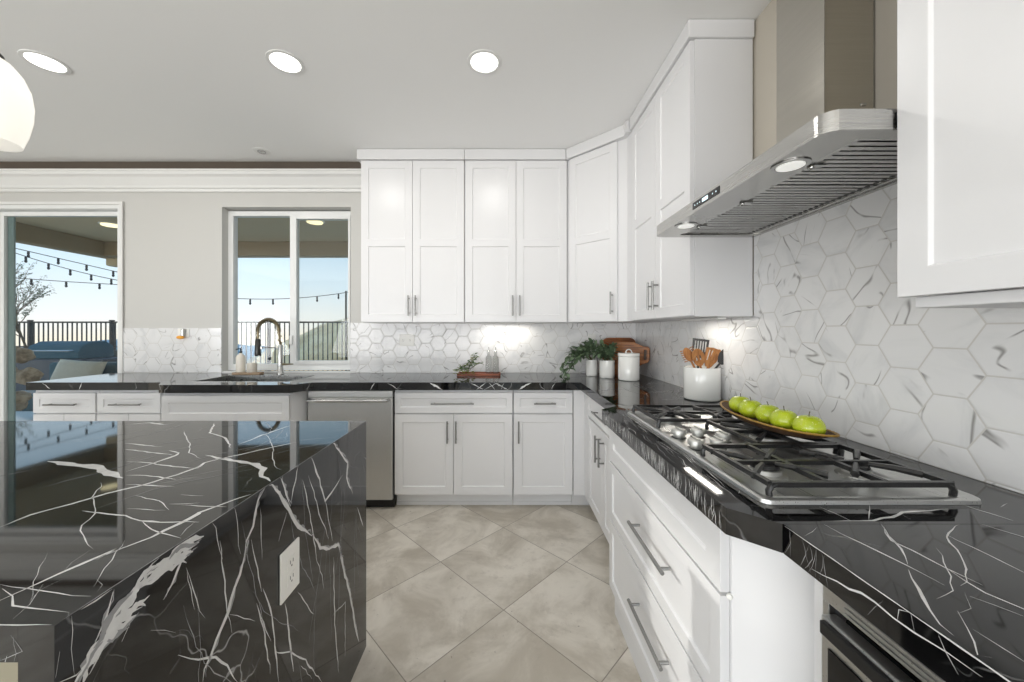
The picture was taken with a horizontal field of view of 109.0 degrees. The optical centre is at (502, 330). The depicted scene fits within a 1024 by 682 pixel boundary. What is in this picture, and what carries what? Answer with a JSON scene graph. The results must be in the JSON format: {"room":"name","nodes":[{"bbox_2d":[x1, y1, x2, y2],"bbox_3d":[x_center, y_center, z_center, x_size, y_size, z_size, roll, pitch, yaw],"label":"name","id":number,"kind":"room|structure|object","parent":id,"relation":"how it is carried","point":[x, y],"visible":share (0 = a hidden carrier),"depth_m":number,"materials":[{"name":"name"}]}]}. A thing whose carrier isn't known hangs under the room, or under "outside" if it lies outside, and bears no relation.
{"room":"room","nodes":[
{"label":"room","id":0,"kind":"room"},
{"bbox_2d":[0,192,361,370],"bbox_3d":[-2.440,-0.080,3.275,7.520,2.720,0.150,0,0,0],"label":"wall","id":1,"kind":"structure","parent":0,"point":[175,244],"depth_m":3.20,"materials":[{"name":"beige paint"}]},
{"bbox_2d":[0,205,118,420],"bbox_3d":[-3.935,0.087,3.260,1.190,2.393,0.140,0,0,0],"label":"door","id":2,"kind":"structure","parent":1,"relation":"in","point":[8,213],"depth_m":3.25,"materials":[{"name":"white plastic"}]},
{"bbox_2d":[0,202,122,372],"bbox_3d":[-3.939,0.076,3.184,1.242,2.407,0.012,0,0,0],"label":"trim","id":3,"kind":"structure","parent":1,"relation":"attached to","point":[120,204],"depth_m":3.18,"materials":[{"name":"white paint"}]},
{"bbox_2d":[0,169,360,191],"bbox_3d":[-3.666,-1.295,3.144,5.068,0.160,0.109,0,0,0],"label":"trim","id":4,"kind":"structure","parent":1,"relation":"attached to","point":[11,180],"depth_m":3.14,"materials":[{"name":"white paint"}]},
{"bbox_2d":[0,162,360,168],"bbox_3d":[-3.666,-1.407,3.150,5.068,0.063,0.099,0,0,0],"label":"trim","id":5,"kind":"structure","parent":1,"relation":"attached to","point":[3,165],"depth_m":3.10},
{"bbox_2d":[16,217,347,266],"bbox_3d":[-1.600,-1.440,5.070,11.200,0.520,3.420,0,0,0],"label":"patio cover","id":6,"kind":"object","parent":1,"relation":"attached to","point":[257,237],"visible":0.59,"depth_m":5.88,"materials":[{"name":"beige paint"}]},
{"bbox_2d":[97,221,116,227],"bbox_3d":[-5.750,-1.555,5.350,0.260,0.030,0.260,0,0,0],"label":"ceiling light","id":7,"kind":"object","parent":6,"relation":"attached to","point":[103,223],"visible":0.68,"depth_m":5.28,"materials":[{"name":"white paint"}]},
{"bbox_2d":[100,223,116,227],"bbox_3d":[-5.750,-1.548,5.350,0.210,0.016,0.210,0,0,0],"label":"diffuser","id":8,"kind":"object","parent":7,"relation":"attached to","point":[114,225],"depth_m":5.32,"materials":[{"name":"beige"}]},
{"bbox_2d":[305,220,324,224],"bbox_3d":[-2.680,-1.555,5.200,0.260,0.030,0.260,0,0,0],"label":"ceiling light","id":9,"kind":"object","parent":6,"relation":"attached to","point":[307,221],"visible":0.64,"depth_m":5.18,"materials":[{"name":"white paint"}]},
{"bbox_2d":[222,371,349,372],"bbox_3d":[-1.900,0.362,3.229,1.126,0.014,0.056,0,0,0],"label":"trim","id":10,"kind":"structure","parent":1,"relation":"attached to","point":[222,371],"depth_m":3.20,"materials":[{"name":"white plastic"}]},
{"bbox_2d":[228,211,350,369],"bbox_3d":[-1.900,-0.362,3.285,1.128,1.431,0.090,0,0,0],"label":"window","id":11,"kind":"structure","parent":1,"relation":"in","point":[295,216],"depth_m":3.27,"materials":[{"name":"white plastic"}]},
{"bbox_2d":[123,323,635,372],"bbox_3d":[-1.080,0.146,3.195,4.480,0.436,0.008,0,0,0],"label":"wall tile","id":12,"kind":"structure","parent":1,"relation":"attached to","point":[374,347],"depth_m":3.19,"materials":[{"name":"tile"}]},
{"bbox_2d":[178,329,188,336],"bbox_3d":[-2.790,0.015,3.186,0.100,0.070,0.008,0,0,0],"label":"electrical outlet","id":13,"kind":"object","parent":12,"relation":"attached to","point":[179,330],"visible":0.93,"depth_m":3.19,"materials":[{"name":"white plastic"}]},
{"bbox_2d":[176,329,184,338],"bbox_3d":[-2.798,0.025,3.165,0.066,0.090,0.031,0,0,0],"label":"night light","id":14,"kind":"object","parent":13,"relation":"attached to","point":[182,330],"visible":1,"depth_m":3.15,"materials":[{"name":"white plastic"}]},
{"bbox_2d":[399,334,413,345],"bbox_3d":[-0.840,0.080,3.186,0.130,0.100,0.008,0,0,0],"label":"electrical outlet","id":15,"kind":"object","parent":12,"relation":"attached to","point":[404,339],"visible":1,"depth_m":3.19,"materials":[{"name":"white plastic"}]},
{"bbox_2d":[588,334,595,342],"bbox_3d":[0.775,0.090,3.186,0.070,0.120,0.008,0,0,0],"label":"light switch","id":16,"kind":"object","parent":12,"relation":"attached to","point":[592,336],"visible":0.38,"depth_m":3.19,"materials":[{"name":"white plastic"}]},
{"bbox_2d":[357,149,464,322],"bbox_3d":[-0.730,-0.753,3.022,0.848,1.370,0.330,0,0,0],"label":"upper cabinet","id":17,"kind":"object","parent":1,"relation":"attached to","point":[413,200],"visible":0.93,"depth_m":2.90,"materials":[{"name":"white paint"}]},
{"bbox_2d":[465,149,566,322],"bbox_3d":[0.103,-0.753,3.022,0.814,1.370,0.330,0,0,0],"label":"upper cabinet","id":18,"kind":"object","parent":1,"relation":"attached to","point":[516,199],"visible":1,"depth_m":2.90,"materials":[{"name":"white paint"}]},
{"bbox_2d":[481,323,533,323],"bbox_3d":[0.040,-0.062,3.090,0.450,0.010,0.040,0,0,0],"label":"light","id":19,"kind":"object","parent":18,"relation":"attached to","point":[481,323],"visible":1,"depth_m":3.07,"materials":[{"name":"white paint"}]},
{"bbox_2d":[0,0,771,161],"bbox_3d":[-2.440,-1.490,-0.325,7.520,0.100,7.350,0,0,0],"label":"ceiling","id":20,"kind":"structure","parent":0,"point":[149,80],"depth_m":2.02,"materials":[{"name":"paint"}]},
{"bbox_2d":[0,54,34,151],"bbox_3d":[-1.425,-0.980,1.000,0.176,0.918,0.176,0,0,0],"label":"pendant lamp","id":21,"kind":"object","parent":20,"relation":"hanging from","point":[17,110],"visible":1,"depth_m":1.01,"materials":[{"name":"white glass"}]},
{"bbox_2d":[17,49,71,74],"bbox_3d":[-2.450,-1.437,1.955,0.184,0.004,0.184,0,0,0],"label":"recessed light","id":22,"kind":"object","parent":20,"relation":"in","point":[43,61],"visible":1,"depth_m":1.95,"materials":[{"name":"white paint"}]},
{"bbox_2d":[24,53,65,71],"bbox_3d":[-2.450,-1.438,1.955,0.141,0.002,0.141,0,0,15],"label":"diffuser","id":23,"kind":"object","parent":22,"relation":"attached to","point":[43,61],"depth_m":1.95,"materials":[{"name":"white plastic"}]},
{"bbox_2d":[252,147,270,154],"bbox_3d":[-1.930,-1.433,2.920,0.124,0.014,0.124,0,0,0],"label":"sprinkler","id":24,"kind":"object","parent":20,"relation":"attached to","point":[258,150],"visible":1,"depth_m":2.90,"materials":[{"name":"white paint"}]},
{"bbox_2d":[265,49,304,74],"bbox_3d":[-1.165,-1.437,1.955,0.184,0.004,0.184,0,0,0],"label":"recessed light","id":25,"kind":"object","parent":20,"relation":"in","point":[283,61],"visible":1,"depth_m":1.95,"materials":[{"name":"white paint"}]},
{"bbox_2d":[270,53,300,71],"bbox_3d":[-1.165,-1.438,1.955,0.141,0.002,0.141,0,0,15],"label":"diffuser","id":26,"kind":"object","parent":25,"relation":"attached to","point":[283,62],"depth_m":1.95,"materials":[{"name":"white plastic"}]},
{"bbox_2d":[467,49,500,74],"bbox_3d":[-0.100,-1.437,1.955,0.184,0.004,0.184,0,0,0],"label":"recessed light","id":27,"kind":"object","parent":20,"relation":"in","point":[481,61],"visible":1,"depth_m":1.95,"materials":[{"name":"white paint"}]},
{"bbox_2d":[471,53,497,71],"bbox_3d":[-0.100,-1.438,1.955,0.141,0.002,0.141,0,0,15],"label":"diffuser","id":28,"kind":"object","parent":27,"relation":"attached to","point":[480,62],"depth_m":1.95,"materials":[{"name":"white plastic"}]},
{"bbox_2d":[351,495,641,681],"bbox_3d":[-2.440,1.320,-0.325,7.520,0.080,7.350,0,0,0],"label":"floor","id":29,"kind":"structure","parent":0,"point":[455,593],"depth_m":1.77,"materials":[{"name":"tile"}]},
{"bbox_2d":[33,390,99,420],"bbox_3d":[-3.152,0.851,2.881,0.456,0.857,0.598,0,0,0],"label":"base cabinet","id":30,"kind":"object","parent":29,"relation":"on","point":[48,405],"visible":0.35,"depth_m":2.62,"materials":[{"name":"white paint"}]},
{"bbox_2d":[97,390,163,420],"bbox_3d":[-2.688,0.851,2.881,0.463,0.857,0.598,0,0,0],"label":"base cabinet","id":31,"kind":"object","parent":29,"relation":"on","point":[112,405],"visible":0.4,"depth_m":2.62,"materials":[{"name":"white paint"}]},
{"bbox_2d":[26,373,1023,681],"bbox_3d":[-1.113,0.392,1.120,4.545,0.056,4.140,0,0,0],"label":"countertop","id":32,"kind":"structure","parent":31,"relation":"on","point":[945,583],"depth_m":0.68,"materials":[{"name":"black stone"}]},
{"bbox_2d":[232,372,263,374],"bbox_3d":[-2.140,0.355,3.062,0.240,0.019,0.065,0,0,0],"label":"serving board","id":33,"kind":"object","parent":32,"relation":"on","point":[233,373],"visible":0.94,"depth_m":3.03,"materials":[{"name":"beige wood"}]},
{"bbox_2d":[235,348,245,372],"bbox_3d":[-2.200,0.244,3.062,0.070,0.202,0.070,0,0,-34],"label":"soap dispenser","id":34,"kind":"object","parent":33,"relation":"on","point":[240,358],"visible":1,"depth_m":3.04,"materials":[{"name":"beige ceramic"}]},
{"bbox_2d":[247,363,257,372],"bbox_3d":[-2.105,0.306,3.062,0.076,0.078,0.076,0,0,0],"label":"sponge holder","id":35,"kind":"object","parent":33,"relation":"on","point":[251,367],"visible":1,"depth_m":3.03,"materials":[{"name":"beige ceramic"}]},
{"bbox_2d":[190,375,313,381],"bbox_3d":[-1.900,0.487,2.810,0.720,0.246,0.400,0,0,0],"label":"sink","id":36,"kind":"object","parent":32,"relation":"in","point":[229,378],"visible":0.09,"depth_m":2.99,"materials":[{"name":"metal"}]},
{"bbox_2d":[254,318,292,374],"bbox_3d":[-1.912,0.126,3.058,0.292,0.477,0.068,0,0,-17],"label":"faucet","id":37,"kind":"object","parent":32,"relation":"on","point":[280,370],"visible":1,"depth_m":3.04,"materials":[{"name":"silver metal"}]},
{"bbox_2d":[453,353,483,374],"bbox_3d":[-0.283,0.266,2.962,0.261,0.178,0.088,0,0,-11],"label":"leafy sprig","id":38,"kind":"object","parent":32,"relation":"on","point":[461,368],"visible":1,"depth_m":2.97,"materials":[{"name":"green plant"}]},
{"bbox_2d":[457,372,500,375],"bbox_3d":[-0.198,0.354,3.020,0.355,0.019,0.130,0,0,0],"label":"serving tray","id":39,"kind":"object","parent":32,"relation":"on","point":[459,373],"visible":0.96,"depth_m":2.96,"materials":[{"name":"brown wood"}]},
{"bbox_2d":[486,347,491,372],"bbox_3d":[-0.120,0.244,3.030,0.050,0.224,0.050,0,0,0],"label":"oil bottle","id":40,"kind":"object","parent":39,"relation":"on","point":[488,357],"visible":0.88,"depth_m":3.01,"materials":[{"name":"clear glass"}]},
{"bbox_2d":[493,347,498,372],"bbox_3d":[-0.062,0.244,3.035,0.050,0.224,0.050,0,0,-23],"label":"oil bottle","id":41,"kind":"object","parent":39,"relation":"on","point":[495,357],"visible":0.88,"depth_m":3.02,"materials":[{"name":"clear glass"}]},
{"bbox_2d":[559,338,598,376],"bbox_3d":[0.632,0.231,2.963,0.375,0.355,0.203,0,0,0],"label":"potted plant","id":42,"kind":"object","parent":32,"relation":"on","point":[582,351],"visible":0.94,"depth_m":2.94,"materials":[{"name":"green plant"}]},
{"bbox_2d":[589,339,620,377],"bbox_3d":[0.795,0.213,2.863,0.273,0.301,0.192,0,0,0],"label":"potted plant","id":43,"kind":"object","parent":32,"relation":"on","point":[607,365],"visible":1,"depth_m":2.82,"materials":[{"name":"green plant"}]},
{"bbox_2d":[602,338,635,359],"bbox_3d":[0.993,0.211,3.119,0.285,0.305,0.052,0,0,0],"label":"cutting board","id":44,"kind":"object","parent":32,"relation":"on","point":[609,340],"visible":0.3,"depth_m":3.12,"materials":[{"name":"brown wood"}]},
{"bbox_2d":[618,349,639,380],"bbox_3d":[0.937,0.248,2.720,0.155,0.231,0.155,0,0,0],"label":"canister","id":45,"kind":"object","parent":32,"relation":"on","point":[628,362],"visible":1,"depth_m":2.66,"materials":[{"name":"white ceramic"}]},
{"bbox_2d":[611,342,649,375],"bbox_3d":[1.004,0.226,2.937,0.328,0.275,0.045,0,0,29],"label":"cutting board","id":46,"kind":"object","parent":32,"relation":"on","point":[622,346],"visible":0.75,"depth_m":2.92,"materials":[{"name":"brown wood"}]},
{"bbox_2d":[683,365,720,401],"bbox_3d":[1.062,0.278,1.950,0.178,0.172,0.178,0,0,0],"label":"utensil crock","id":47,"kind":"object","parent":32,"relation":"on","point":[703,384],"visible":0.91,"depth_m":1.88,"materials":[{"name":"white ceramic"}]},
{"bbox_2d":[680,346,696,367],"bbox_3d":[1.023,0.214,1.952,0.151,0.265,0.025,0,0,6],"label":"server","id":48,"kind":"object","parent":47,"relation":"in","point":[687,353],"visible":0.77,"depth_m":1.96,"materials":[{"name":"brown wood"}]},
{"bbox_2d":[692,349,704,367],"bbox_3d":[1.043,0.219,1.919,0.094,0.254,0.026,0,0,-7],"label":"slotted spoon","id":49,"kind":"object","parent":47,"relation":"in","point":[696,352],"visible":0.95,"depth_m":1.92,"materials":[{"name":"brown wood"}]},
{"bbox_2d":[692,338,709,367],"bbox_3d":[1.084,0.192,1.999,0.098,0.307,0.052,0,0,0],"label":"slotted turner","id":50,"kind":"object","parent":47,"relation":"in","point":[694,339],"visible":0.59,"depth_m":2.01,"materials":[{"name":"silver metal"}]},
{"bbox_2d":[704,347,719,368],"bbox_3d":[1.078,0.215,1.912,0.104,0.262,0.025,0,0,31],"label":"slotted spatula","id":51,"kind":"object","parent":47,"relation":"in","point":[708,363],"visible":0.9,"depth_m":1.91,"materials":[{"name":"brown wood"}]},
{"bbox_2d":[715,350,723,367],"bbox_3d":[1.128,0.209,1.931,0.239,0.278,0.014,0,0,12],"label":"black turner","id":52,"kind":"object","parent":47,"relation":"in","point":[720,356],"visible":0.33,"depth_m":1.93,"materials":[{"name":"plastic"}]},
{"bbox_2d":[627,405,981,504],"bbox_3d":[0.782,0.342,1.192,0.475,0.045,0.855,0,0,0],"label":"gas cooktop","id":53,"kind":"object","parent":32,"relation":"in","point":[772,468],"visible":0.94,"depth_m":0.91,"materials":[{"name":"metal"}]},
{"bbox_2d":[720,400,839,438],"bbox_3d":[0.885,0.297,1.215,0.160,0.040,0.490,0,0,0],"label":"oval tray","id":54,"kind":"object","parent":53,"relation":"on","point":[724,404],"visible":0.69,"depth_m":1.10,"materials":[{"name":"brown wicker"}]},
{"bbox_2d":[729,393,748,412],"bbox_3d":[0.890,0.269,1.367,0.076,0.073,0.076,0,0,-26],"label":"apple","id":55,"kind":"object","parent":54,"relation":"on","point":[734,401],"visible":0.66,"depth_m":1.35,"materials":[{"name":"green food"}]},
{"bbox_2d":[738,397,761,417],"bbox_3d":[0.876,0.269,1.289,0.077,0.074,0.077,0,0,25],"label":"apple","id":56,"kind":"object","parent":54,"relation":"on","point":[747,408],"visible":0.82,"depth_m":1.27,"materials":[{"name":"green food"}]},
{"bbox_2d":[755,401,778,423],"bbox_3d":[0.880,0.270,1.210,0.076,0.073,0.076,0,0,-13],"label":"apple","id":57,"kind":"object","parent":54,"relation":"on","point":[762,412],"visible":0.72,"depth_m":1.19,"materials":[{"name":"green food"}]},
{"bbox_2d":[769,406,797,429],"bbox_3d":[0.872,0.269,1.131,0.076,0.073,0.076,0,0,38],"label":"apple","id":58,"kind":"object","parent":54,"relation":"on","point":[783,418],"visible":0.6,"depth_m":1.11,"materials":[{"name":"green food"}]},
{"bbox_2d":[792,411,826,433],"bbox_3d":[0.882,0.269,1.052,0.077,0.074,0.077,0,0,0],"label":"apple","id":59,"kind":"object","parent":54,"relation":"on","point":[809,423],"visible":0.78,"depth_m":1.03,"materials":[{"name":"green food"}]},
{"bbox_2d":[0,421,365,681],"bbox_3d":[-1.927,0.822,0.966,2.746,0.914,1.030,0,0,0],"label":"kitchen island","id":60,"kind":"object","parent":29,"relation":"on","point":[131,551],"visible":1,"depth_m":0.81,"materials":[{"name":"black stone"}]},
{"bbox_2d":[280,537,298,604],"bbox_3d":[-0.550,0.618,0.945,0.008,0.125,0.082,0,0,0],"label":"electrical outlet","id":61,"kind":"object","parent":60,"relation":"attached to","point":[289,558],"visible":1,"depth_m":0.94,"materials":[{"name":"white plastic"}]},
{"bbox_2d":[287,568,294,586],"bbox_3d":[-0.548,0.638,0.945,0.002,0.028,0.033,0,0,0],"label":"receptacle","id":62,"kind":"object","parent":61,"relation":"attached to","point":[291,572],"depth_m":0.94,"materials":[{"name":"white plastic"}]},
{"bbox_2d":[287,553,294,571],"bbox_3d":[-0.548,0.598,0.945,0.002,0.028,0.033,0,0,0],"label":"receptacle","id":63,"kind":"object","parent":61,"relation":"attached to","point":[291,556],"depth_m":0.94,"materials":[{"name":"white plastic"}]},
{"bbox_2d":[161,391,307,420],"bbox_3d":[-1.925,0.851,2.821,1.045,0.857,0.718,0,0,0],"label":"base cabinet","id":64,"kind":"object","parent":29,"relation":"on","point":[174,406],"visible":0.25,"depth_m":2.50,"materials":[{"name":"white paint"}]},
{"bbox_2d":[306,390,394,506],"bbox_3d":[-1.089,0.852,2.864,0.603,0.853,0.633,0,0,0],"label":"dishwasher","id":65,"kind":"object","parent":29,"relation":"on","point":[375,407],"visible":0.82,"depth_m":2.60,"materials":[{"name":"metal"}]},
{"bbox_2d":[395,390,512,504],"bbox_3d":[-0.355,0.851,2.881,0.853,0.857,0.598,0,0,0],"label":"base cabinet","id":66,"kind":"object","parent":29,"relation":"on","point":[453,447],"visible":0.93,"depth_m":2.63,"materials":[{"name":"white paint"}]},
{"bbox_2d":[513,390,572,504],"bbox_3d":[0.290,0.851,2.881,0.430,0.857,0.598,0,0,0],"label":"base cabinet","id":67,"kind":"object","parent":29,"relation":"on","point":[542,419],"visible":0.9,"depth_m":2.63,"materials":[{"name":"white paint"}]},
{"bbox_2d":[572,390,610,542],"bbox_3d":[0.831,0.851,2.178,0.648,0.857,1.035,0,0,0],"label":"base cabinet","id":68,"kind":"object","parent":29,"relation":"on","point":[591,459],"visible":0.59,"depth_m":2.41,"materials":[{"name":"white paint"}]},
{"bbox_2d":[609,428,813,681],"bbox_3d":[0.798,0.851,1.180,0.708,0.857,0.950,0,0,0],"label":"base cabinet","id":69,"kind":"object","parent":29,"relation":"on","point":[695,601],"visible":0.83,"depth_m":0.93,"materials":[{"name":"white paint"}]},
{"bbox_2d":[814,578,847,681],"bbox_3d":[0.806,0.851,0.157,0.608,0.857,1.000,0,0,0],"label":"base cabinet","id":70,"kind":"object","parent":29,"relation":"on","point":[818,587],"visible":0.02,"depth_m":0.65,"materials":[{"name":"white paint"}]},
{"bbox_2d":[820,585,944,681],"bbox_3d":[0.770,0.651,0.291,0.480,0.449,0.689,0,0,0],"label":"oven","id":71,"kind":"object","parent":70,"relation":"in","point":[855,649],"visible":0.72,"depth_m":0.56,"materials":[{"name":"metal"}]},
{"bbox_2d":[641,0,1023,494],"bbox_3d":[1.245,-0.080,-0.400,0.150,2.720,7.200,0,0,0],"label":"wall","id":72,"kind":"structure","parent":0,"point":[885,11],"depth_m":1.58,"materials":[{"name":"beige paint"}]},
{"bbox_2d":[565,120,664,322],"bbox_3d":[0.829,-0.753,2.829,0.658,1.370,0.718,0,0,0],"label":"upper cabinet","id":73,"kind":"object","parent":72,"relation":"attached to","point":[599,168],"visible":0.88,"depth_m":2.69,"materials":[{"name":"white paint"}]},
{"bbox_2d":[630,19,753,320],"bbox_3d":[0.996,-0.753,2.075,0.328,1.370,0.785,0,0,0],"label":"upper cabinet","id":74,"kind":"object","parent":72,"relation":"attached to","point":[692,126],"visible":1,"depth_m":1.70,"materials":[{"name":"white paint"}]},
{"bbox_2d":[681,317,725,320],"bbox_3d":[1.050,-0.062,1.930,0.040,0.010,0.360,0,0,0],"label":"light","id":75,"kind":"object","parent":74,"relation":"attached to","point":[713,318],"visible":1,"depth_m":1.87,"materials":[{"name":"white paint"}]},
{"bbox_2d":[657,0,896,236],"bbox_3d":[0.929,-0.931,1.238,0.463,1.017,0.903,0,0,0],"label":"range hood","id":76,"kind":"object","parent":72,"relation":"attached to","point":[832,149],"visible":0.93,"depth_m":1.14,"materials":[{"name":"metal"}]},
{"bbox_2d":[636,184,1023,493],"bbox_3d":[1.165,-0.073,0.795,0.008,0.874,4.791,0,0,0],"label":"wall tile","id":77,"kind":"structure","parent":72,"relation":"attached to","point":[829,335],"depth_m":1.16,"materials":[{"name":"tile"}]},
{"bbox_2d":[897,0,1023,307],"bbox_3d":[0.984,-0.743,0.133,0.352,1.390,1.300,0,0,0],"label":"upper cabinet","id":78,"kind":"object","parent":72,"relation":"attached to","point":[960,63],"visible":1,"depth_m":0.68,"materials":[{"name":"white paint"}]},
{"bbox_3d":[-6.119,0.536,4.486,0.272,0.247,0.243,0,0,0],"label":"boulder","id":79,"kind":"object","parent":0,"visible":0},
{"bbox_2d":[16,347,35,362],"bbox_3d":[-6.006,0.303,4.560,0.259,0.200,0.197,0,0,0],"label":"boulder","id":80,"kind":"object","parent":79,"relation":"on","point":[23,355],"visible":0.8,"depth_m":4.52,"materials":[{"name":"stone"}]},
{"label":"outside","id":81,"kind":"structure","parent":0,"visible":0},
{"bbox_2d":[252,318,347,370],"bbox_3d":[-17.753,1.948,35.000,17.315,10.871,18.000,0,0,0],"label":"hill","id":82,"kind":"structure","parent":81,"point":[325,324],"depth_m":32.06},
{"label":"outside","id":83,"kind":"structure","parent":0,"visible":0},
{"bbox_2d":[235,351,264,370],"bbox_3d":[-37.069,4.984,57.000,17.260,8.689,18.000,0,0,0],"label":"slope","id":84,"kind":"structure","parent":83,"point":[253,358],"depth_m":54.66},
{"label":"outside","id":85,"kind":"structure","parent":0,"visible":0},
{"bbox_2d":[16,411,35,420],"bbox_3d":[-4.000,1.350,5.775,20.000,0.100,4.850,0,0,0],"label":"floor","id":86,"kind":"structure","parent":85,"point":[20,415],"depth_m":5.62,"materials":[{"name":"concrete"}]},
{"bbox_2d":[16,261,56,348],"bbox_3d":[-9.373,-0.067,7.063,1.150,2.741,0.976,0,0,42],"label":"tree","id":87,"kind":"object","parent":86,"relation":"on","point":[39,293],"visible":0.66,"depth_m":7.08,"materials":[{"name":"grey plant"}]},
{"bbox_2d":[16,253,115,284],"bbox_3d":[-8.418,-1.230,7.099,1.991,0.699,0.040,0,0,-30],"label":"string lights","id":88,"kind":"object","parent":87,"relation":"hanging from","point":[25,257],"visible":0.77,"depth_m":7.08,"materials":[{"name":"black metal"}]},
{"bbox_2d":[19,278,116,288],"bbox_3d":[-8.787,-0.964,7.400,2.613,0.234,0.041,0,0,-18],"label":"string lights","id":89,"kind":"object","parent":87,"relation":"hanging from","point":[31,280],"visible":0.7,"depth_m":7.38,"materials":[{"name":"black metal"}]},
{"bbox_2d":[16,341,116,390],"bbox_3d":[-8.075,0.745,6.763,1.750,1.109,0.674,0,0,0],"label":"outdoor sofa","id":90,"kind":"object","parent":86,"relation":"on","point":[46,352],"visible":0.42,"depth_m":6.53,"materials":[{"name":"blue fabric"}]},
{"bbox_2d":[86,357,116,360],"bbox_3d":[-8.075,0.520,6.800,1.750,0.040,0.500,0,0,0],"label":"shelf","id":91,"kind":"object","parent":90,"relation":"attached to","point":[87,358],"depth_m":6.64,"materials":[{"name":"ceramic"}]},
{"bbox_2d":[22,362,116,410],"bbox_3d":[-6.000,0.890,5.350,2.000,0.820,0.800,0,0,0],"label":"outdoor sofa","id":92,"kind":"object","parent":86,"relation":"on","point":[111,367],"visible":0.13,"depth_m":5.61,"materials":[{"name":"blue fabric"}]},
{"bbox_2d":[50,359,106,379],"bbox_3d":[-6.330,0.620,5.440,0.740,0.400,0.237,0,0,0],"label":"cushion","id":93,"kind":"object","parent":92,"relation":"on","point":[65,368],"visible":0.74,"depth_m":5.38,"materials":[{"name":"beige fabric"}]},
{"bbox_2d":[345,291,346,370],"bbox_3d":[-3.312,0.228,7.700,0.037,2.144,0.037,0,0,23],"label":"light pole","id":94,"kind":"object","parent":86,"relation":"on","point":[345,291],"visible":0.65,"depth_m":7.68,"materials":[{"name":"metal"}]},
{"bbox_2d":[238,292,347,304],"bbox_3d":[-4.586,-0.696,7.650,2.557,0.310,0.041,0,0,-11],"label":"string lights","id":95,"kind":"object","parent":94,"relation":"hanging from","point":[338,297],"visible":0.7,"depth_m":7.72,"materials":[{"name":"black metal"}]},
{"bbox_3d":[-9.430,0.860,8.010,5.140,0.880,0.300,0,0,0],"label":"wall","id":96,"kind":"structure","parent":86,"relation":"on","visible":0},
{"bbox_2d":[16,320,116,349],"bbox_3d":[-9.430,0.088,8.000,5.140,0.660,0.080,0,0,0],"label":"metal fence","id":97,"kind":"object","parent":96,"relation":"on","point":[30,323],"visible":0.38,"depth_m":7.99,"materials":[{"name":"metal"}]},
{"bbox_3d":[-1.910,1.140,8.010,9.820,0.320,0.300,0,0,0],"label":"wall","id":98,"kind":"structure","parent":86,"relation":"on","visible":0},
{"bbox_2d":[238,321,349,370],"bbox_3d":[-1.910,0.368,8.000,9.820,1.220,0.080,0,0,0],"label":"metal fence","id":99,"kind":"object","parent":98,"relation":"on","point":[241,322],"visible":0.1,"depth_m":7.99,"materials":[{"name":"metal"}]},
{"bbox_3d":[-6.021,1.145,4.299,0.337,0.289,0.297,0,0,0],"label":"boulder","id":100,"kind":"object","parent":86,"relation":"on","visible":0},
{"bbox_2d":[16,391,31,410],"bbox_3d":[-5.912,0.845,4.418,0.301,0.268,0.239,0,0,0],"label":"boulder","id":101,"kind":"object","parent":100,"relation":"on","point":[22,397],"visible":0.49,"depth_m":4.42,"materials":[{"name":"stone"}]},
{"bbox_2d":[16,367,43,384],"bbox_3d":[-5.864,0.558,4.497,0.245,0.231,0.240,0,0,26],"label":"boulder","id":102,"kind":"object","parent":101,"relation":"on","point":[29,374],"visible":0.8,"depth_m":4.45,"materials":[{"name":"stone"}]},
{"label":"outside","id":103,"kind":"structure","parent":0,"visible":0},
{"bbox_2d":[16,248,116,276],"bbox_3d":[-8.407,-1.341,6.900,1.828,0.522,0.040,0,0,-33],"label":"string lights","id":104,"kind":"object","parent":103,"point":[28,252],"visible":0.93,"depth_m":6.93,"materials":[{"name":"black metal"}]},
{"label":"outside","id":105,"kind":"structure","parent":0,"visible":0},
{"bbox_3d":[-50.000,21.380,214.150,700.000,0.200,411.700,0,0,0],"label":"ground","id":106,"kind":"structure","parent":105,"visible":0},
{"bbox_2d":[98,339,266,359],"bbox_3d":[-193.425,12.834,192.500,230.137,17.608,45.000,0,0,0],"label":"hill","id":107,"kind":"structure","parent":106,"relation":"on","point":[239,345],"depth_m":194.86,"materials":[{"name":"blue"}]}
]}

